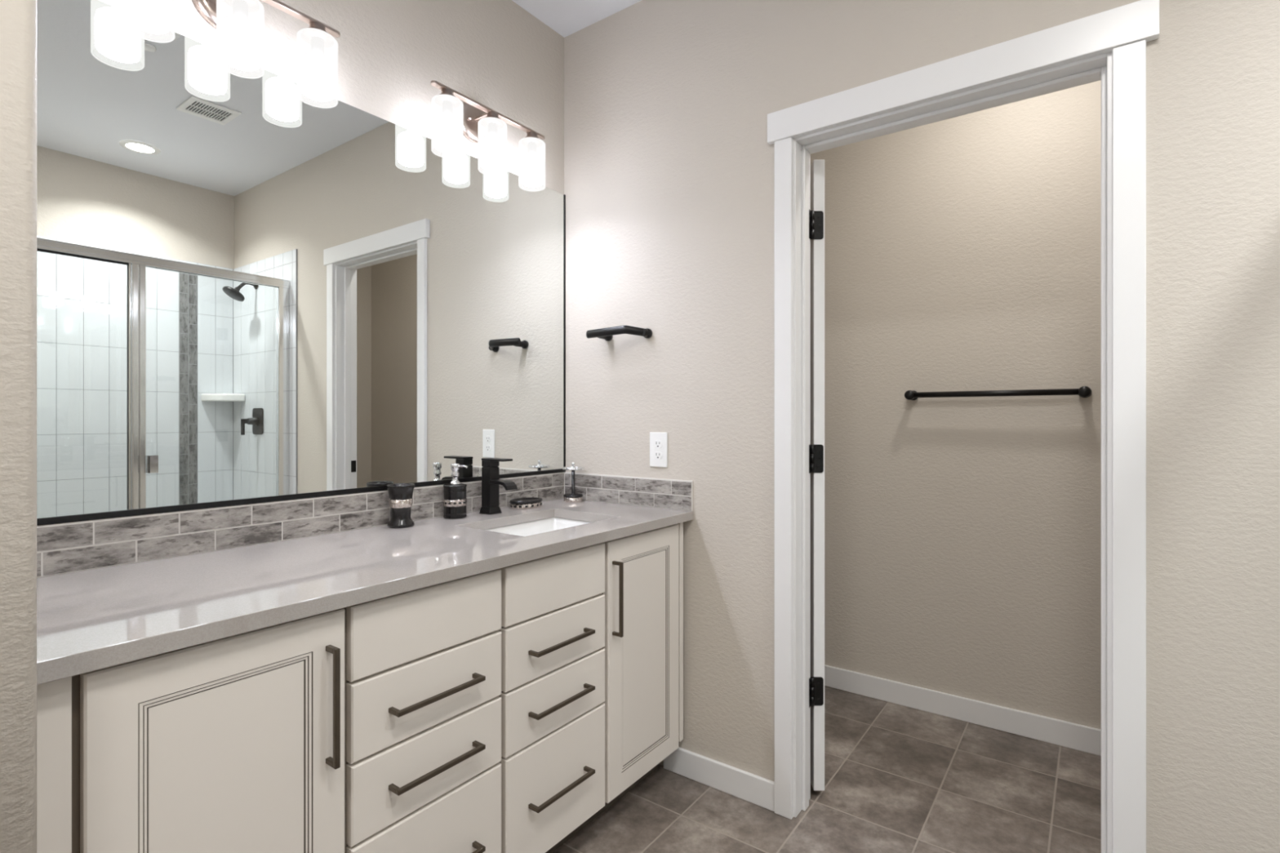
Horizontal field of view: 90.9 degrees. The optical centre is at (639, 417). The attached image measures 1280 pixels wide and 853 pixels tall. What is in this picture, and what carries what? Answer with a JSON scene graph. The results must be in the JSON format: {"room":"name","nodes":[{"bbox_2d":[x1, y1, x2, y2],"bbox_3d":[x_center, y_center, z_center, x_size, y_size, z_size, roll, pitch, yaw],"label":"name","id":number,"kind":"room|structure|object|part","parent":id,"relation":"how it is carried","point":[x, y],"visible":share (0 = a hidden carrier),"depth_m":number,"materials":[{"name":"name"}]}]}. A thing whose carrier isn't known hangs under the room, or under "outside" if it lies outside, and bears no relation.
{"room":"bathroom","nodes":[
{"label":"bathroom","id":0,"kind":"room"},
{"bbox_2d":[0,0,36,852],"bbox_3d":[-1.022,-0.138,0.901,0.665,2.697,0.120,0,0,36],"label":"wall partition","id":1,"kind":"structure","parent":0,"point":[18,18],"depth_m":0.74,"materials":[{"name":"beige paint"}]},
{"bbox_2d":[38,0,564,525],"bbox_3d":[-0.990,-0.138,1.612,0.120,2.697,4.405,0,0,36],"label":"wall","id":2,"kind":"structure","parent":0,"point":[496,54],"depth_m":1.97,"materials":[{"name":"beige paint"}]},
{"bbox_2d":[117,0,340,108],"bbox_3d":[-0.937,-0.926,1.460,0.144,0.248,0.466,0,0,36],"label":"vanity light","id":3,"kind":"object","parent":2,"relation":"attached to","point":[239,24],"visible":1,"depth_m":1.44,"materials":[{"name":"white glass"}]},
{"bbox_3d":[-1.020,-0.880,1.303,0.093,0.156,0.093,0,0,36],"label":"lamp shade","id":4,"kind":"part","parent":3,"relation":"part of","materials":[{"name":"white glass"}]},
{"bbox_3d":[-1.020,-0.858,1.303,0.079,0.096,0.079,0,0,36],"label":"bulb","id":5,"kind":"part","parent":3,"relation":"part of","materials":[{"name":"white glass"}]},
{"bbox_3d":[-0.986,-0.984,1.496,0.023,0.132,0.135,0,0,36],"label":"plate","id":6,"kind":"part","parent":3,"relation":"part of","materials":[{"name":"silver metal"}]},
{"bbox_3d":[-0.916,-0.880,1.445,0.093,0.156,0.093,0,0,36],"label":"lamp shade","id":7,"kind":"part","parent":3,"relation":"part of","materials":[{"name":"white glass"}]},
{"bbox_3d":[-0.916,-0.858,1.445,0.079,0.096,0.079,0,0,36],"label":"bulb","id":8,"kind":"part","parent":3,"relation":"part of","materials":[{"name":"white glass"}]},
{"bbox_3d":[-0.813,-0.880,1.588,0.093,0.156,0.093,0,0,36],"label":"lamp shade","id":9,"kind":"part","parent":3,"relation":"part of","materials":[{"name":"white glass"}]},
{"bbox_3d":[-0.813,-0.858,1.588,0.079,0.096,0.079,0,0,36],"label":"bulb","id":10,"kind":"part","parent":3,"relation":"part of","materials":[{"name":"white glass"}]},
{"bbox_2d":[36,0,565,525],"bbox_3d":[-0.771,-0.330,1.803,0.008,1.080,1.628,0,0,36],"label":"wall mirror","id":11,"kind":"object","parent":2,"relation":"attached to","point":[249,291],"visible":0.8,"depth_m":1.56,"materials":[{"name":"white mirror"}]},
{"bbox_2d":[36,471,693,577],"bbox_3d":[-0.538,0.263,1.633,0.586,0.101,1.630,0,0,36],"label":"tile backsplash","id":12,"kind":"structure","parent":2,"relation":"attached to","point":[64,548],"depth_m":1.58,"materials":[{"name":"grey veined marble stone tile"},{"name":"white grout"}]},
{"bbox_2d":[431,80,545,191],"bbox_3d":[-0.499,-0.926,2.062,0.144,0.248,0.466,0,0,36],"label":"vanity light","id":13,"kind":"object","parent":2,"relation":"attached to","point":[452,119],"visible":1,"depth_m":2.01,"materials":[{"name":"white glass"}]},
{"bbox_3d":[-0.582,-0.880,1.905,0.093,0.156,0.093,0,0,36],"label":"lamp shade","id":14,"kind":"part","parent":13,"relation":"part of","materials":[{"name":"white glass"}]},
{"bbox_3d":[-0.582,-0.858,1.905,0.079,0.096,0.079,0,0,36],"label":"bulb","id":15,"kind":"part","parent":13,"relation":"part of","materials":[{"name":"white glass"}]},
{"bbox_3d":[-0.548,-0.984,2.098,0.023,0.132,0.135,0,0,36],"label":"plate","id":16,"kind":"part","parent":13,"relation":"part of","materials":[{"name":"silver metal"}]},
{"bbox_3d":[-0.514,-0.989,2.073,0.068,0.010,0.024,0,0,36],"label":"arm","id":17,"kind":"part","parent":13,"relation":"part of","materials":[{"name":"silver metal"}]},
{"bbox_3d":[-0.479,-0.880,2.047,0.093,0.156,0.093,0,0,36],"label":"lamp shade","id":18,"kind":"part","parent":13,"relation":"part of","materials":[{"name":"white glass"}]},
{"bbox_3d":[-0.479,-0.858,2.047,0.079,0.096,0.079,0,0,36],"label":"bulb","id":19,"kind":"part","parent":13,"relation":"part of","materials":[{"name":"white glass"}]},
{"bbox_3d":[-0.375,-0.880,2.190,0.093,0.156,0.093,0,0,36],"label":"lamp shade","id":20,"kind":"part","parent":13,"relation":"part of","materials":[{"name":"white glass"}]},
{"bbox_3d":[-0.375,-0.858,2.190,0.079,0.096,0.079,0,0,36],"label":"bulb","id":21,"kind":"part","parent":13,"relation":"part of","materials":[{"name":"white glass"}]},
{"bbox_2d":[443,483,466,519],"bbox_3d":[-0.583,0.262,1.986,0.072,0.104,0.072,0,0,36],"label":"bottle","id":22,"kind":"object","parent":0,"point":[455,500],"depth_m":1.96,"materials":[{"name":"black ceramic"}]},
{"bbox_2d":[511,0,642,37],"bbox_3d":[0.240,-1.537,0.644,3.248,0.100,4.525,0,0,36],"label":"ceiling","id":23,"kind":"structure","parent":0,"point":[566,18],"depth_m":2.30,"materials":[{"name":"white paint"}]},
{"bbox_2d":[551,685,1101,852],"bbox_3d":[0.240,1.260,0.644,3.248,0.100,4.525,0,0,36],"label":"floor","id":24,"kind":"structure","parent":0,"point":[899,779],"depth_m":1.99,"materials":[{"name":"tile"}]},
{"bbox_2d":[36,522,683,852],"bbox_3d":[-0.537,0.777,1.622,0.596,0.866,1.611,0,0,36],"label":"vanity cabinet","id":25,"kind":"object","parent":24,"relation":"on","point":[507,709],"visible":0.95,"depth_m":1.25,"materials":[{"name":"white paint"}]},
{"bbox_3d":[-0.661,0.725,1.019,0.020,0.743,0.371,0,0,36],"label":"door","id":26,"kind":"part","parent":25,"relation":"part of","materials":[{"name":"white paint"}]},
{"bbox_3d":[-0.549,0.516,1.127,0.035,0.212,0.010,0,0,36],"label":"handle","id":27,"kind":"part","parent":25,"relation":"part of","materials":[{"name":"brown metal"}]},
{"bbox_2d":[36,497,693,684],"bbox_3d":[-0.537,0.328,1.631,0.587,0.029,1.628,0,0,36],"label":"countertop","id":28,"kind":"structure","parent":25,"relation":"on","point":[89,620],"depth_m":1.25,"materials":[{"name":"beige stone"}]},
{"bbox_2d":[386,483,414,528],"bbox_3d":[-0.692,0.253,1.822,0.075,0.121,0.075,0,0,36],"label":"tumbler","id":29,"kind":"object","parent":28,"relation":"on","point":[400,495],"visible":1,"depth_m":1.80,"materials":[{"name":"black ceramic"}]},
{"bbox_2d":[443,463,467,519],"bbox_3d":[-0.583,0.229,1.986,0.073,0.170,0.073,0,0,-32],"label":"soap dispenser","id":30,"kind":"object","parent":28,"relation":"on","point":[455,500],"visible":1,"depth_m":1.96,"materials":[{"name":"black ceramic"}]},
{"bbox_2d":[479,457,517,515],"bbox_3d":[-0.462,0.223,2.051,0.138,0.181,0.053,0,0,36],"label":"faucet","id":31,"kind":"object","parent":28,"relation":"on","point":[491,481],"visible":1,"depth_m":2.06,"materials":[{"name":"black metal"}]},
{"bbox_3d":[-0.467,0.136,2.054,0.107,0.007,0.042,0,0,36],"label":"lever","id":32,"kind":"part","parent":31,"relation":"part of","materials":[{"name":"black metal"}]},
{"bbox_3d":[-0.442,0.216,2.036,0.089,0.029,0.042,0,0,36],"label":"spout","id":33,"kind":"part","parent":31,"relation":"part of","materials":[{"name":"black metal"}]},
{"bbox_2d":[509,497,542,509],"bbox_3d":[-0.400,0.300,2.216,0.093,0.027,0.129,0,0,36],"label":"soap dish","id":34,"kind":"object","parent":28,"relation":"on","point":[526,503],"visible":1,"depth_m":2.18,"materials":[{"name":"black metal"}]},
{"bbox_2d":[509,497,542,504],"bbox_3d":[-0.400,0.292,2.216,0.093,0.010,0.129,0,0,36],"label":"tray","id":35,"kind":"object","parent":34,"relation":"on","point":[527,500],"depth_m":2.20,"materials":[{"name":"black ceramic"}]},
{"bbox_2d":[484,517,592,536],"bbox_3d":[-0.300,0.421,1.920,0.338,0.154,0.462,0,0,36],"label":"sink","id":36,"kind":"object","parent":28,"relation":"in","point":[529,528],"visible":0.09,"depth_m":2.10,"materials":[{"name":"white ceramic"}]},
{"bbox_2d":[561,462,584,502],"bbox_3d":[-0.251,0.240,2.368,0.085,0.147,0.085,0,0,36],"label":"toothbrush holder","id":37,"kind":"object","parent":28,"relation":"on","point":[572,497],"visible":1,"depth_m":2.35,"materials":[{"name":"silver metal"}]},
{"bbox_3d":[-0.251,0.246,2.368,0.073,0.100,0.073,0,0,36],"label":"post","id":38,"kind":"part","parent":37,"relation":"part of","materials":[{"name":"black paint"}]},
{"bbox_3d":[-0.437,0.952,1.327,0.020,0.289,0.366,0,0,36],"label":"drawer","id":39,"kind":"part","parent":25,"relation":"part of","materials":[{"name":"white paint"}]},
{"bbox_3d":[-0.437,0.727,1.327,0.020,0.149,0.366,0,0,36],"label":"drawer","id":40,"kind":"part","parent":25,"relation":"part of","materials":[{"name":"white paint"}]},
{"bbox_3d":[-0.437,0.573,1.327,0.020,0.147,0.366,0,0,36],"label":"drawer","id":41,"kind":"part","parent":25,"relation":"part of","materials":[{"name":"white paint"}]},
{"bbox_3d":[-0.437,0.423,1.327,0.020,0.140,0.366,0,0,36],"label":"drawer","id":42,"kind":"part","parent":25,"relation":"part of","materials":[{"name":"white paint"}]},
{"bbox_3d":[-0.416,0.724,1.310,0.035,0.010,0.214,0,0,36],"label":"handle","id":43,"kind":"part","parent":25,"relation":"part of","materials":[{"name":"brown metal"}]},
{"bbox_3d":[-0.416,0.573,1.310,0.035,0.010,0.214,0,0,36],"label":"handle","id":44,"kind":"part","parent":25,"relation":"part of","materials":[{"name":"brown metal"}]},
{"bbox_3d":[-0.416,0.948,1.310,0.035,0.010,0.214,0,0,36],"label":"handle","id":45,"kind":"part","parent":25,"relation":"part of","materials":[{"name":"brown metal"}]},
{"bbox_3d":[-0.213,0.952,1.635,0.020,0.289,0.369,0,0,36],"label":"drawer","id":46,"kind":"part","parent":25,"relation":"part of","materials":[{"name":"white paint"}]},
{"bbox_3d":[-0.213,0.727,1.635,0.020,0.149,0.369,0,0,36],"label":"drawer","id":47,"kind":"part","parent":25,"relation":"part of","materials":[{"name":"white paint"}]},
{"bbox_3d":[-0.213,0.573,1.635,0.020,0.147,0.369,0,0,36],"label":"drawer","id":48,"kind":"part","parent":25,"relation":"part of","materials":[{"name":"white paint"}]},
{"bbox_3d":[-0.213,0.423,1.635,0.020,0.140,0.369,0,0,36],"label":"drawer","id":49,"kind":"part","parent":25,"relation":"part of","materials":[{"name":"white paint"}]},
{"bbox_3d":[-0.196,0.948,1.613,0.035,0.010,0.214,0,0,36],"label":"handle","id":50,"kind":"part","parent":25,"relation":"part of","materials":[{"name":"brown metal"}]},
{"bbox_3d":[-0.196,0.724,1.613,0.035,0.010,0.214,0,0,36],"label":"handle","id":51,"kind":"part","parent":25,"relation":"part of","materials":[{"name":"brown metal"}]},
{"bbox_3d":[-0.196,0.573,1.613,0.035,0.010,0.214,0,0,36],"label":"handle","id":52,"kind":"part","parent":25,"relation":"part of","materials":[{"name":"brown metal"}]},
{"bbox_3d":[-0.064,0.516,1.796,0.035,0.212,0.010,0,0,36],"label":"handle","id":53,"kind":"part","parent":25,"relation":"part of","materials":[{"name":"brown metal"}]},
{"bbox_3d":[0.012,0.725,1.946,0.020,0.743,0.373,0,0,36],"label":"door","id":54,"kind":"part","parent":25,"relation":"part of","materials":[{"name":"white paint"}]},
{"bbox_2d":[564,0,1279,852],"bbox_3d":[0.955,-0.138,1.629,3.008,2.697,0.118,0,0,36],"label":"wall","id":55,"kind":"structure","parent":0,"point":[669,159],"depth_m":1.85,"materials":[{"name":"beige paint"}]},
{"bbox_2d":[586,324,652,341],"bbox_3d":[-0.077,-0.302,2.254,0.238,0.042,0.082,0,0,36],"label":"towel holder","id":56,"kind":"object","parent":55,"relation":"attached to","point":[607,333],"visible":1,"depth_m":2.21,"materials":[{"name":"black metal"}]},
{"bbox_3d":[-0.135,-0.301,2.304,0.035,0.035,0.068,0,0,36],"label":"post","id":57,"kind":"part","parent":56,"relation":"part of","materials":[{"name":"black metal"}]},
{"bbox_3d":[0.019,-0.298,2.214,0.035,0.035,0.034,0,0,36],"label":"post","id":58,"kind":"part","parent":56,"relation":"part of","materials":[{"name":"black metal"}]},
{"bbox_2d":[649,431,667,467],"bbox_3d":[0.064,0.111,2.197,0.074,0.121,0.008,0,0,36],"label":"wall outlet","id":59,"kind":"object","parent":55,"relation":"attached to","point":[658,441],"visible":1,"depth_m":2.19,"materials":[{"name":"white plastic"}]},
{"bbox_2d":[653,440,662,448],"bbox_3d":[0.063,0.092,2.196,0.034,0.027,0.003,0,0,36],"label":"socket","id":60,"kind":"object","parent":59,"relation":"attached to","point":[657,443],"depth_m":2.19,"materials":[{"name":"white plastic"}]},
{"bbox_2d":[653,451,662,459],"bbox_3d":[0.063,0.131,2.196,0.034,0.027,0.003,0,0,36],"label":"socket","id":61,"kind":"object","parent":59,"relation":"attached to","point":[657,455],"depth_m":2.19,"materials":[{"name":"white plastic"}]},
{"bbox_2d":[663,746,774,811],"bbox_3d":[0.250,1.167,2.059,0.412,0.087,0.014,0,0,36],"label":"baseboard","id":62,"kind":"structure","parent":55,"relation":"attached to","point":[756,789],"depth_m":2.04,"materials":[{"name":"white paint"}]},
{"bbox_2d":[810,160,824,791],"bbox_3d":[0.578,0.183,2.374,0.167,2.011,0.755,0,0,1],"label":"door","id":63,"kind":"structure","parent":55,"relation":"in","point":[817,166],"depth_m":2.01,"materials":[{"name":"white paint"}]},
{"bbox_3d":[0.567,0.870,2.006,0.034,0.090,0.004,0,0,1],"label":"hinge plate","id":64,"kind":"part","parent":63,"relation":"part of","materials":[{"name":"black metal"}]},
{"bbox_3d":[0.567,-0.613,2.006,0.034,0.090,0.004,0,0,1],"label":"hinge plate","id":65,"kind":"part","parent":63,"relation":"part of","materials":[{"name":"black metal"}]},
{"bbox_3d":[0.567,0.130,2.006,0.034,0.090,0.004,0,0,1],"label":"hinge plate","id":66,"kind":"part","parent":63,"relation":"part of","materials":[{"name":"black metal"}]},
{"bbox_2d":[767,0,1159,852],"bbox_3d":[0.810,0.138,1.720,0.933,2.144,0.142,0,0,36],"label":"trim","id":67,"kind":"structure","parent":55,"relation":"attached to","point":[1108,46],"depth_m":1.50,"materials":[{"name":"white paint"}]},
{"bbox_3d":[0.439,0.182,1.920,0.056,2.056,0.018,0,0,36],"label":"casing","id":68,"kind":"part","parent":67,"relation":"part of","materials":[{"name":"white paint"}]},
{"bbox_3d":[0.532,0.870,1.988,0.002,0.090,0.034,0,0,36],"label":"hinge plate","id":69,"kind":"part","parent":67,"relation":"part of","materials":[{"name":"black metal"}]},
{"bbox_3d":[0.532,0.130,1.988,0.002,0.090,0.034,0,0,36],"label":"hinge plate","id":70,"kind":"part","parent":67,"relation":"part of","materials":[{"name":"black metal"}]},
{"bbox_3d":[0.532,-0.613,1.988,0.002,0.090,0.034,0,0,36],"label":"hinge plate","id":71,"kind":"part","parent":67,"relation":"part of","materials":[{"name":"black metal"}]},
{"bbox_3d":[0.775,-0.890,1.672,0.933,0.088,0.024,0,0,36],"label":"head casing","id":72,"kind":"part","parent":67,"relation":"part of","materials":[{"name":"white paint"}]},
{"bbox_3d":[1.111,0.182,1.431,0.060,2.056,0.018,0,0,36],"label":"casing","id":73,"kind":"part","parent":67,"relation":"part of","materials":[{"name":"white paint"}]},
{"bbox_2d":[810,80,1101,728],"bbox_3d":[1.535,-0.138,2.426,3.008,2.697,0.120,0,0,36],"label":"wall","id":74,"kind":"structure","parent":0,"point":[962,535],"depth_m":2.50,"materials":[{"name":"beige paint"}]},
{"bbox_2d":[824,664,1101,755],"bbox_3d":[1.495,1.164,2.372,3.008,0.092,0.014,0,0,36],"label":"baseboard","id":75,"kind":"structure","parent":74,"relation":"attached to","point":[1083,738],"depth_m":2.50,"materials":[{"name":"white paint"}]},
{"bbox_2d":[904,386,1092,400],"bbox_3d":[1.357,-0.093,2.431,0.627,0.041,0.080,0,0,36],"label":"towel bar","id":76,"kind":"object","parent":74,"relation":"attached to","point":[1084,391],"visible":1,"depth_m":2.39,"materials":[{"name":"black metal"}]},
{"bbox_3d":[1.121,-0.093,2.603,0.041,0.041,0.080,0,0,36],"label":"post","id":77,"kind":"part","parent":76,"relation":"part of","materials":[{"name":"black metal"}]},
{"bbox_3d":[1.595,-0.093,2.259,0.041,0.041,0.080,0,0,36],"label":"post","id":78,"kind":"part","parent":76,"relation":"part of","materials":[{"name":"black metal"}]}
]}

